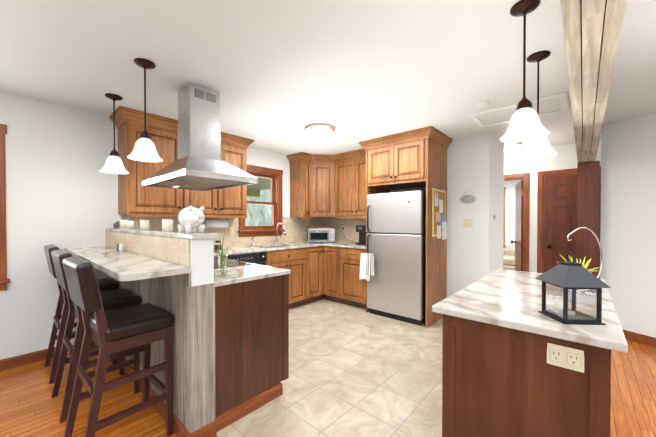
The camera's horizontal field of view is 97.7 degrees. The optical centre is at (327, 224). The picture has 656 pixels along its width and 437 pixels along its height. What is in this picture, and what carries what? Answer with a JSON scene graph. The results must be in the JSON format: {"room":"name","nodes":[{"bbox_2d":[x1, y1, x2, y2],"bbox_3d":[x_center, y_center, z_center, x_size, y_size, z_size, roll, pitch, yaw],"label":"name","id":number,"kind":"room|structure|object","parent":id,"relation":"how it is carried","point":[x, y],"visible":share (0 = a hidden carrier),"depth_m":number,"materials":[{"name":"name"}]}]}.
{"room":"kitchen","nodes":[
{"label":"kitchen","id":0,"kind":"room"},
{"bbox_2d":[0,92,289,359],"bbox_3d":[-1.364,0.048,4.289,0.150,2.430,13.500,0,1,42],"label":"wall","id":1,"kind":"structure","parent":0,"point":[61,190],"depth_m":2.72,"materials":[{"name":"paint"}]},
{"bbox_2d":[0,124,9,290],"bbox_3d":[-3.204,-0.141,2.177,0.211,1.450,1.050,0,1,42],"label":"dining room window","id":2,"kind":"structure","parent":1,"relation":"in","point":[4,280],"depth_m":2.50,"materials":[{"name":"brown wood"}]},
{"bbox_2d":[0,347,54,370],"bbox_3d":[-4.187,1.248,1.009,0.014,0.095,4.828,0,1,42],"label":"baseboard","id":3,"kind":"structure","parent":1,"relation":"attached to","point":[20,360],"depth_m":2.60,"materials":[{"name":"brown wood"}]},
{"bbox_2d":[116,114,183,217],"bbox_3d":[-1.974,-0.591,3.206,0.368,0.970,0.540,0,1,42],"label":"upper cabinet","id":4,"kind":"object","parent":1,"relation":"attached to","point":[140,201],"depth_m":3.04,"materials":[{"name":"brown wood"}]},
{"bbox_2d":[184,138,251,217],"bbox_3d":[-1.508,-0.597,3.729,0.368,0.970,0.860,0,1,42],"label":"upper cabinet","id":5,"kind":"object","parent":1,"relation":"attached to","point":[231,202],"depth_m":3.73,"materials":[{"name":"brown wood"}]},
{"bbox_2d":[202,218,228,227],"bbox_3d":[-1.493,-0.015,3.821,0.116,0.133,0.352,0,1,42],"label":"paper towel","id":6,"kind":"object","parent":5,"relation":"attached to","point":[215,223],"visible":0.88,"depth_m":3.78,"materials":[{"name":"white paper"}]},
{"bbox_2d":[121,214,365,246],"bbox_3d":[-0.648,0.110,3.868,1.476,0.445,3.233,0,1,42],"label":"backsplash","id":7,"kind":"structure","parent":1,"relation":"attached to","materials":[{"name":"beige tile"}]},
{"bbox_2d":[238,164,283,236],"bbox_3d":[-1.082,-0.355,4.556,0.211,1.090,0.850,0,1,42],"label":"kitchen window","id":8,"kind":"structure","parent":1,"relation":"in","point":[275,203],"depth_m":4.67,"materials":[{"name":"brown wood"}]},
{"bbox_2d":[288,158,311,217],"bbox_3d":[-0.432,-0.603,4.922,0.387,0.960,0.254,0,1,42],"label":"upper cabinet","id":9,"kind":"object","parent":1,"relation":"attached to","point":[300,168],"depth_m":4.83,"materials":[{"name":"brown wood"}]},
{"bbox_2d":[312,158,331,217],"bbox_3d":[-0.117,-0.605,5.109,0.608,0.960,0.663,0,1,42],"label":"upper cabinet","id":10,"kind":"object","parent":1,"relation":"attached to","point":[321,167],"depth_m":4.89,"materials":[{"name":"brown wood"}]},
{"bbox_2d":[0,340,655,436],"bbox_3d":[1.771,1.320,1.507,8.550,0.060,13.500,0,1,42],"label":"floor","id":11,"kind":"structure","parent":0,"point":[30,406],"depth_m":2.05,"materials":[{"name":"brown wood"}]},
{"bbox_2d":[44,244,117,383],"bbox_3d":[-2.236,0.731,2.604,0.432,1.096,0.467,0,1,42],"label":"stool","id":12,"kind":"object","parent":11,"relation":"on","point":[106,284],"visible":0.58,"depth_m":2.46,"materials":[{"name":"brown wood"}]},
{"bbox_2d":[51,249,140,422],"bbox_3d":[-1.742,0.736,2.163,0.439,1.096,0.474,0,1,42],"label":"stool","id":13,"kind":"object","parent":11,"relation":"on","point":[117,298],"visible":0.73,"depth_m":2.09,"materials":[{"name":"brown wood"}]},
{"bbox_2d":[62,257,173,436],"bbox_3d":[-1.249,0.740,1.723,0.446,1.096,0.481,0,1,42],"label":"stool","id":14,"kind":"object","parent":11,"relation":"on","point":[115,334],"visible":1,"depth_m":1.64,"materials":[{"name":"brown wood"}]},
{"bbox_2d":[503,248,514,270],"bbox_3d":[4.314,0.928,6.872,2.300,0.620,1.000,0,1,42],"label":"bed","id":15,"kind":"object","parent":11,"relation":"on","point":[508,258],"visible":0.04,"depth_m":6.53,"materials":[{"name":"beige fabric"}]},
{"bbox_2d":[577,161,599,276],"bbox_3d":[3.101,0.271,3.424,0.194,2.000,0.182,0,1,42],"label":"column","id":16,"kind":"structure","parent":11,"relation":"on","point":[588,186],"depth_m":3.35,"materials":[{"name":"brown wood"}]},
{"bbox_2d":[0,0,655,154],"bbox_3d":[1.771,-1.180,1.482,8.550,0.080,13.500,0,1,42],"label":"ceiling","id":17,"kind":"structure","parent":0,"point":[279,75],"depth_m":2.02,"materials":[{"name":"paint"}]},
{"bbox_2d":[100,93,128,173],"bbox_3d":[-1.929,-0.810,2.588,0.214,0.680,0.214,0,1,42],"label":"pendant light","id":18,"kind":"object","parent":17,"relation":"hanging from","point":[114,163],"visible":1,"depth_m":2.56,"materials":[{"name":"white glass"}]},
{"bbox_2d":[127,58,162,161],"bbox_3d":[-1.303,-0.805,2.043,0.214,0.680,0.214,0,1,42],"label":"pendant light","id":19,"kind":"object","parent":17,"relation":"hanging from","point":[144,149],"visible":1,"depth_m":2.02,"materials":[{"name":"white glass"}]},
{"bbox_2d":[142,82,257,190],"bbox_3d":[-1.125,-0.743,2.468,0.940,0.808,0.580,0,1,42],"label":"range hood","id":20,"kind":"object","parent":17,"relation":"attached to","point":[198,165],"visible":1,"depth_m":2.37,"materials":[{"name":"silver metal"}]},
{"bbox_2d":[304,123,335,141],"bbox_3d":[-0.096,-1.077,3.469,0.380,0.162,0.380,0,1,42],"label":"kitchen ceiling light","id":21,"kind":"object","parent":17,"relation":"attached to","point":[320,132],"visible":1,"depth_m":3.36,"materials":[{"name":"white glass"}]},
{"bbox_2d":[475,100,489,108],"bbox_3d":[1.469,-1.134,2.730,0.128,0.036,0.128,0,1,42],"label":"smoke detector","id":22,"kind":"object","parent":17,"relation":"attached to","point":[482,104],"visible":1,"depth_m":2.70,"materials":[{"name":"white plastic"}]},
{"bbox_2d":[504,141,522,153],"bbox_3d":[2.628,-1.084,4.135,0.300,0.162,0.300,0,1,42],"label":"light","id":23,"kind":"object","parent":17,"relation":"attached to","point":[511,147],"visible":0.73,"depth_m":4.05,"materials":[{"name":"white glass"}]},
{"bbox_2d":[468,92,568,127],"bbox_3d":[1.946,-1.147,2.948,0.800,0.014,0.520,0,1,42],"label":"ceiling hatch","id":24,"kind":"object","parent":17,"relation":"attached to","point":[550,104],"visible":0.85,"depth_m":2.90,"materials":[{"name":"white"}]},
{"bbox_2d":[500,0,549,141],"bbox_3d":[1.030,-0.800,1.504,0.214,0.680,0.214,0,1,42],"label":"pendant light","id":25,"kind":"object","parent":17,"relation":"hanging from","point":[525,124],"visible":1,"depth_m":1.49,"materials":[{"name":"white glass"}]},
{"bbox_2d":[519,50,557,159],"bbox_3d":[1.433,-0.804,1.955,0.214,0.680,0.214,0,1,42],"label":"pendant light","id":26,"kind":"object","parent":17,"relation":"hanging from","point":[539,148],"visible":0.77,"depth_m":1.93,"materials":[{"name":"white glass"}]},
{"bbox_2d":[560,0,626,162],"bbox_3d":[0.129,-0.908,0.106,0.159,0.434,9.056,0,1,42],"label":"beam","id":27,"kind":"structure","parent":17,"relation":"attached to","point":[592,29],"depth_m":1.25,"materials":[{"name":"brown wood"}]},
{"bbox_2d":[217,298,442,436],"bbox_3d":[0.257,1.293,3.077,3.900,0.044,3.230,0,1,42],"label":"floor","id":28,"kind":"structure","parent":0,"point":[354,371],"depth_m":2.34,"materials":[{"name":"beige tile"}]},
{"bbox_2d":[136,282,143,361],"bbox_3d":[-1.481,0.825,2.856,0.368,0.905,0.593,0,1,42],"label":"base cabinet","id":29,"kind":"object","parent":28,"relation":"on","point":[139,285],"depth_m":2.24,"materials":[{"name":"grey wood"}]},
{"bbox_2d":[144,274,179,401],"bbox_3d":[-1.101,0.828,2.518,0.900,0.905,0.593,0,1,42],"label":"base cabinet","id":30,"kind":"object","parent":28,"relation":"on","point":[160,292],"depth_m":1.90,"materials":[{"name":"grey wood"}]},
{"bbox_2d":[176,274,291,436],"bbox_3d":[-0.684,0.831,2.142,0.492,0.905,0.598,0,1,42],"label":"base cabinet","id":31,"kind":"object","parent":28,"relation":"on","point":[231,347],"depth_m":1.85,"materials":[{"name":"brown wood"}]},
{"bbox_2d":[64,246,191,281],"bbox_3d":[-1.685,0.259,2.228,2.113,0.032,0.332,0,1,42],"label":"countertop","id":32,"kind":"structure","parent":31,"relation":"on","point":[125,266],"depth_m":1.80,"materials":[{"name":"white stone"}]},
{"bbox_2d":[117,244,123,251],"bbox_3d":[-1.796,0.205,2.479,0.088,0.070,0.034,0,1,42],"label":"salt","id":33,"kind":"object","parent":32,"relation":"on","point":[120,248],"visible":1,"depth_m":2.46,"materials":[{"name":"silver metal"}]},
{"bbox_2d":[105,228,219,241],"bbox_3d":[-1.513,0.065,2.394,2.146,0.032,0.162,0,1,42],"label":"countertop","id":34,"kind":"structure","parent":31,"relation":"on","point":[194,236],"depth_m":1.91,"materials":[{"name":"white stone"}]},
{"bbox_2d":[113,221,119,227],"bbox_3d":[-2.190,0.004,3.024,0.190,0.076,0.112,0,1,42],"label":"ledge","id":35,"kind":"object","parent":34,"relation":"on","point":[116,224],"visible":0.5,"depth_m":2.97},
{"bbox_2d":[123,220,129,228],"bbox_3d":[-1.918,0.006,2.773,0.067,0.075,0.067,0,1,33],"label":"candle","id":36,"kind":"object","parent":34,"relation":"on","point":[126,224],"depth_m":2.74,"materials":[{"name":"beige wax"}]},
{"bbox_2d":[130,218,138,228],"bbox_3d":[-1.754,-0.005,2.627,0.055,0.102,0.055,0,1,30],"label":"candle","id":37,"kind":"object","parent":34,"relation":"on","point":[131,222],"depth_m":2.76,"materials":[{"name":"beige wax"}]},
{"bbox_2d":[137,219,148,229],"bbox_3d":[-1.582,0.007,2.474,0.067,0.080,0.067,0,1,33],"label":"candle","id":38,"kind":"object","parent":34,"relation":"on","point":[144,224],"depth_m":2.45,"materials":[{"name":"beige wax"}]},
{"bbox_2d":[162,219,172,230],"bbox_3d":[-1.187,0.008,2.121,0.071,0.085,0.071,0,1,33],"label":"candle","id":39,"kind":"object","parent":34,"relation":"on","point":[167,224],"depth_m":2.09,"materials":[{"name":"beige wax"}]},
{"bbox_2d":[177,206,204,232],"bbox_3d":[-0.874,-0.031,1.845,0.262,0.170,0.144,0,1,42],"label":"piggy bank","id":40,"kind":"object","parent":34,"relation":"on","point":[191,219],"visible":1,"depth_m":1.79,"materials":[{"name":"white ceramic"}]},
{"bbox_2d":[148,250,291,285],"bbox_3d":[-1.279,0.359,2.673,2.128,0.030,0.612,0,1,42],"label":"countertop","id":41,"kind":"structure","parent":31,"relation":"on","point":[253,273],"depth_m":1.93,"materials":[{"name":"white stone"}]},
{"bbox_2d":[164,254,251,269],"bbox_3d":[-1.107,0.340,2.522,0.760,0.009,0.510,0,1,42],"label":"cooktop","id":42,"kind":"object","parent":41,"relation":"in","point":[206,263],"depth_m":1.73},
{"bbox_2d":[217,232,230,275],"bbox_3d":[-0.714,0.196,1.955,0.094,0.308,0.110,0,1,42],"label":"plant","id":43,"kind":"object","parent":41,"relation":"on","point":[222,267],"visible":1,"depth_m":1.94,"materials":[{"name":"plant"}]},
{"bbox_2d":[212,250,275,265],"bbox_3d":[-1.314,0.816,3.723,0.683,0.905,0.970,0,1,42],"label":"base cabinet","id":44,"kind":"object","parent":28,"relation":"on","point":[265,257],"depth_m":3.72,"materials":[{"name":"brown wood"}]},
{"bbox_2d":[224,252,265,265],"bbox_3d":[-1.040,0.767,3.612,0.085,0.795,0.600,0,1,42],"label":"dishwasher","id":45,"kind":"object","parent":44,"relation":"in","point":[259,258],"depth_m":3.63,"materials":[{"name":"black plastic"}]},
{"bbox_2d":[276,246,311,307],"bbox_3d":[-0.786,0.810,4.355,0.631,0.905,0.785,0,1,42],"label":"base cabinet","id":46,"kind":"object","parent":28,"relation":"on","point":[298,261],"depth_m":4.30,"materials":[{"name":"brown wood"}]},
{"bbox_2d":[188,242,323,253],"bbox_3d":[-0.758,0.342,4.373,0.643,0.030,2.628,0,1,42],"label":"countertop","id":47,"kind":"structure","parent":46,"relation":"on","point":[271,245],"depth_m":4.05,"materials":[{"name":"white stone"}]},
{"bbox_2d":[214,240,220,250],"bbox_3d":[-1.411,0.271,3.570,0.084,0.127,0.218,0,1,15],"label":"spice jars","id":48,"kind":"object","parent":47,"relation":"on","point":[217,247],"visible":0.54,"depth_m":3.60,"materials":[{"name":"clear glass"}]},
{"bbox_2d":[276,223,285,243],"bbox_3d":[-0.733,0.151,4.587,0.242,0.347,0.116,0,1,42],"label":"faucet","id":49,"kind":"object","parent":47,"relation":"on","point":[277,239],"visible":1,"depth_m":4.61,"materials":[{"name":"silver metal"}]},
{"bbox_2d":[308,228,334,242],"bbox_3d":[-0.118,0.192,5.103,0.460,0.255,0.341,0,1,-3],"label":"microwave","id":50,"kind":"object","parent":47,"relation":"on","point":[321,234],"visible":1,"depth_m":4.97,"materials":[{"name":"silver metal"}]},
{"bbox_2d":[312,246,319,301],"bbox_3d":[-0.472,0.807,4.707,0.631,0.905,0.420,0,1,42],"label":"base cabinet","id":51,"kind":"object","parent":28,"relation":"on","point":[315,249],"depth_m":4.56,"materials":[{"name":"brown wood"}]},
{"bbox_2d":[328,246,335,301],"bbox_3d":[0.277,0.806,4.793,0.420,0.905,0.631,0,1,42],"label":"base cabinet","id":52,"kind":"object","parent":28,"relation":"on","point":[331,249],"depth_m":4.57,"materials":[{"name":"brown wood"}]},
{"bbox_2d":[336,246,369,312],"bbox_3d":[0.556,0.808,4.545,0.575,0.905,0.631,0,1,42],"label":"base cabinet","id":53,"kind":"object","parent":28,"relation":"on","point":[351,290],"depth_m":4.33,"materials":[{"name":"brown wood"}]},
{"bbox_2d":[324,242,366,249],"bbox_3d":[0.452,0.340,4.624,0.837,0.030,0.643,0,1,42],"label":"countertop","id":54,"kind":"structure","parent":53,"relation":"on","point":[351,245],"depth_m":4.48,"materials":[{"name":"white stone"}]},
{"bbox_2d":[356,225,365,244],"bbox_3d":[0.578,0.170,4.553,0.200,0.310,0.244,0,1,42],"label":"coffee maker","id":55,"kind":"object","parent":54,"relation":"on","point":[361,229],"visible":0.58,"depth_m":4.51,"materials":[{"name":"black plastic"}]},
{"bbox_2d":[359,189,425,325],"bbox_3d":[1.011,0.416,4.026,0.870,1.700,0.777,0,1,42],"label":"fridge","id":56,"kind":"object","parent":28,"relation":"on","point":[393,266],"visible":0.94,"depth_m":3.74,"materials":[{"name":"silver metal"}]},
{"bbox_2d":[359,126,452,327],"bbox_3d":[1.071,0.052,4.007,1.048,2.428,0.737,0,1,42],"label":"cabinet","id":57,"kind":"object","parent":28,"relation":"on","point":[417,158],"depth_m":3.73,"materials":[{"name":"brown wood"}]},
{"bbox_2d":[442,317,610,436],"bbox_3d":[1.111,0.838,1.551,0.530,0.905,1.235,0,1,42],"label":"kitchen island","id":58,"kind":"object","parent":28,"relation":"on","point":[515,363],"depth_m":1.08,"materials":[{"name":"brown wood"}]},
{"bbox_2d":[432,269,627,352],"bbox_3d":[1.113,0.369,1.548,0.600,0.030,1.300,0,1,42],"label":"island countertop","id":59,"kind":"structure","parent":58,"relation":"on","point":[505,299],"depth_m":1.22,"materials":[{"name":"white stone"}]},
{"bbox_2d":[535,253,610,324],"bbox_3d":[0.923,0.234,1.093,0.160,0.250,0.160,0,1,4],"label":"lantern","id":60,"kind":"object","parent":59,"relation":"on","point":[567,275],"visible":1,"depth_m":1.05,"materials":[{"name":"black metal"}]},
{"bbox_2d":[557,227,602,294],"bbox_3d":[1.365,0.184,1.564,0.196,0.339,0.280,0,1,42],"label":"decor","id":61,"kind":"object","parent":59,"relation":"on","point":[585,266],"visible":0.29,"depth_m":1.50,"materials":[{"name":"silver metal"}]},
{"bbox_2d":[557,254,599,272],"bbox_3d":[1.391,0.262,1.595,0.196,0.183,0.201,0,1,42],"label":"plant","id":62,"kind":"object","parent":61,"relation":"on","point":[585,266],"depth_m":1.58,"materials":[{"name":"yellow plant"}]},
{"bbox_2d":[391,132,503,296],"bbox_3d":[1.063,0.045,4.617,3.037,2.430,0.160,0,1,42],"label":"wall","id":63,"kind":"structure","parent":0,"point":[475,164],"depth_m":3.75,"materials":[{"name":"paint"}]},
{"bbox_2d":[332,154,390,217],"bbox_3d":[0.506,-0.601,4.738,0.924,0.960,0.387,0,1,42],"label":"upper cabinet","id":64,"kind":"object","parent":63,"relation":"attached to","point":[349,192],"depth_m":4.68,"materials":[{"name":"brown wood"}]},
{"bbox_2d":[364,134,447,189],"bbox_3d":[1.095,-0.814,4.027,0.858,0.560,0.663,0,1,42],"label":"upper cabinet","id":65,"kind":"object","parent":63,"relation":"attached to","point":[418,161],"depth_m":3.75,"materials":[{"name":"brown wood"}]},
{"bbox_2d":[432,188,446,239],"bbox_3d":[1.468,-0.122,3.759,0.019,0.660,0.480,0,1,42],"label":"cork board","id":66,"kind":"object","parent":65,"relation":"attached to","point":[439,226],"visible":0.96,"depth_m":3.73,"materials":[{"name":"brown"}]},
{"bbox_2d":[463,219,472,226],"bbox_3d":[1.851,-0.015,3.796,0.115,0.115,0.014,0,1,42],"label":"switch plate","id":67,"kind":"object","parent":63,"relation":"attached to","point":[467,222],"visible":1,"depth_m":3.80,"materials":[{"name":"beige plastic"}]},
{"bbox_2d":[459,189,477,203],"bbox_3d":[1.853,-0.362,3.792,0.230,0.204,0.014,0,1,42],"label":"sign","id":68,"kind":"object","parent":63,"relation":"attached to","point":[468,198],"visible":1,"depth_m":3.78,"materials":[{"name":"white ceramic"}]},
{"bbox_2d":[492,213,495,221],"bbox_3d":[2.102,-0.086,3.632,0.046,0.110,0.015,0,1,-3],"label":"light switch","id":69,"kind":"object","parent":63,"relation":"attached to","point":[493,217],"visible":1,"depth_m":3.63,"materials":[{"name":"white plastic"}]},
{"bbox_2d":[504,179,522,248],"bbox_3d":[5.010,0.020,7.194,5.500,2.430,0.120,0,1,42],"label":"wall","id":70,"kind":"structure","parent":0,"point":[510,211],"depth_m":7.39,"materials":[{"name":"paint"}]},
{"bbox_2d":[503,187,505,247],"bbox_3d":[4.257,-0.182,7.850,1.500,2.020,0.221,0,1,42],"label":"bedroom window","id":71,"kind":"structure","parent":70,"relation":"in","point":[504,245],"depth_m":7.46,"materials":[{"name":"brown wood"}]},
{"bbox_2d":[504,139,600,272],"bbox_3d":[2.881,0.043,4.805,5.500,2.430,0.120,0,1,42],"label":"wall","id":72,"kind":"structure","parent":0,"point":[565,157],"depth_m":4.44,"materials":[{"name":"paint"}]},
{"bbox_2d":[511,180,522,270],"bbox_3d":[3.297,0.265,4.998,0.283,1.970,0.716,0,1,42],"label":"open door","id":73,"kind":"structure","parent":72,"relation":"in","point":[518,241],"depth_m":4.85,"materials":[{"name":"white wood"}]},
{"bbox_2d":[504,166,600,272],"bbox_3d":[3.222,0.229,4.491,1.900,2.065,0.136,0,1,42],"label":"door frame","id":74,"kind":"structure","parent":72,"relation":"attached to","point":[540,209],"depth_m":4.40,"materials":[{"name":"brown wood"}]},
{"bbox_2d":[544,172,600,278],"bbox_3d":[3.563,0.274,4.122,0.728,1.970,0.189,0,1,42],"label":"closed door","id":75,"kind":"structure","parent":72,"relation":"in","point":[560,208],"depth_m":4.22,"materials":[{"name":"brown wood"}]},
{"bbox_2d":[600,112,655,347],"bbox_3d":[4.134,0.075,1.486,0.154,2.430,4.200,0,1,-25],"label":"wall","id":76,"kind":"structure","parent":0,"point":[628,209],"depth_m":3.13,"materials":[{"name":"paint"}]},
{"label":"outside","id":77,"kind":"structure","parent":0,"visible":0},
{"bbox_2d":[245,189,271,225],"bbox_3d":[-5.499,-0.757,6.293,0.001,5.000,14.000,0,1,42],"label":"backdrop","id":78,"kind":"structure","parent":77,"point":[255,210],"depth_m":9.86,"materials":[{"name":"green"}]},
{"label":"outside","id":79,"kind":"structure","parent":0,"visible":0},
{"bbox_2d":[247,177,270,196],"bbox_3d":[-2.142,0.222,5.454,2.540,2.260,3.600,0,1,42],"label":"ceiling","id":80,"kind":"structure","parent":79,"point":[251,189],"depth_m":6.91,"materials":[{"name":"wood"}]}
]}

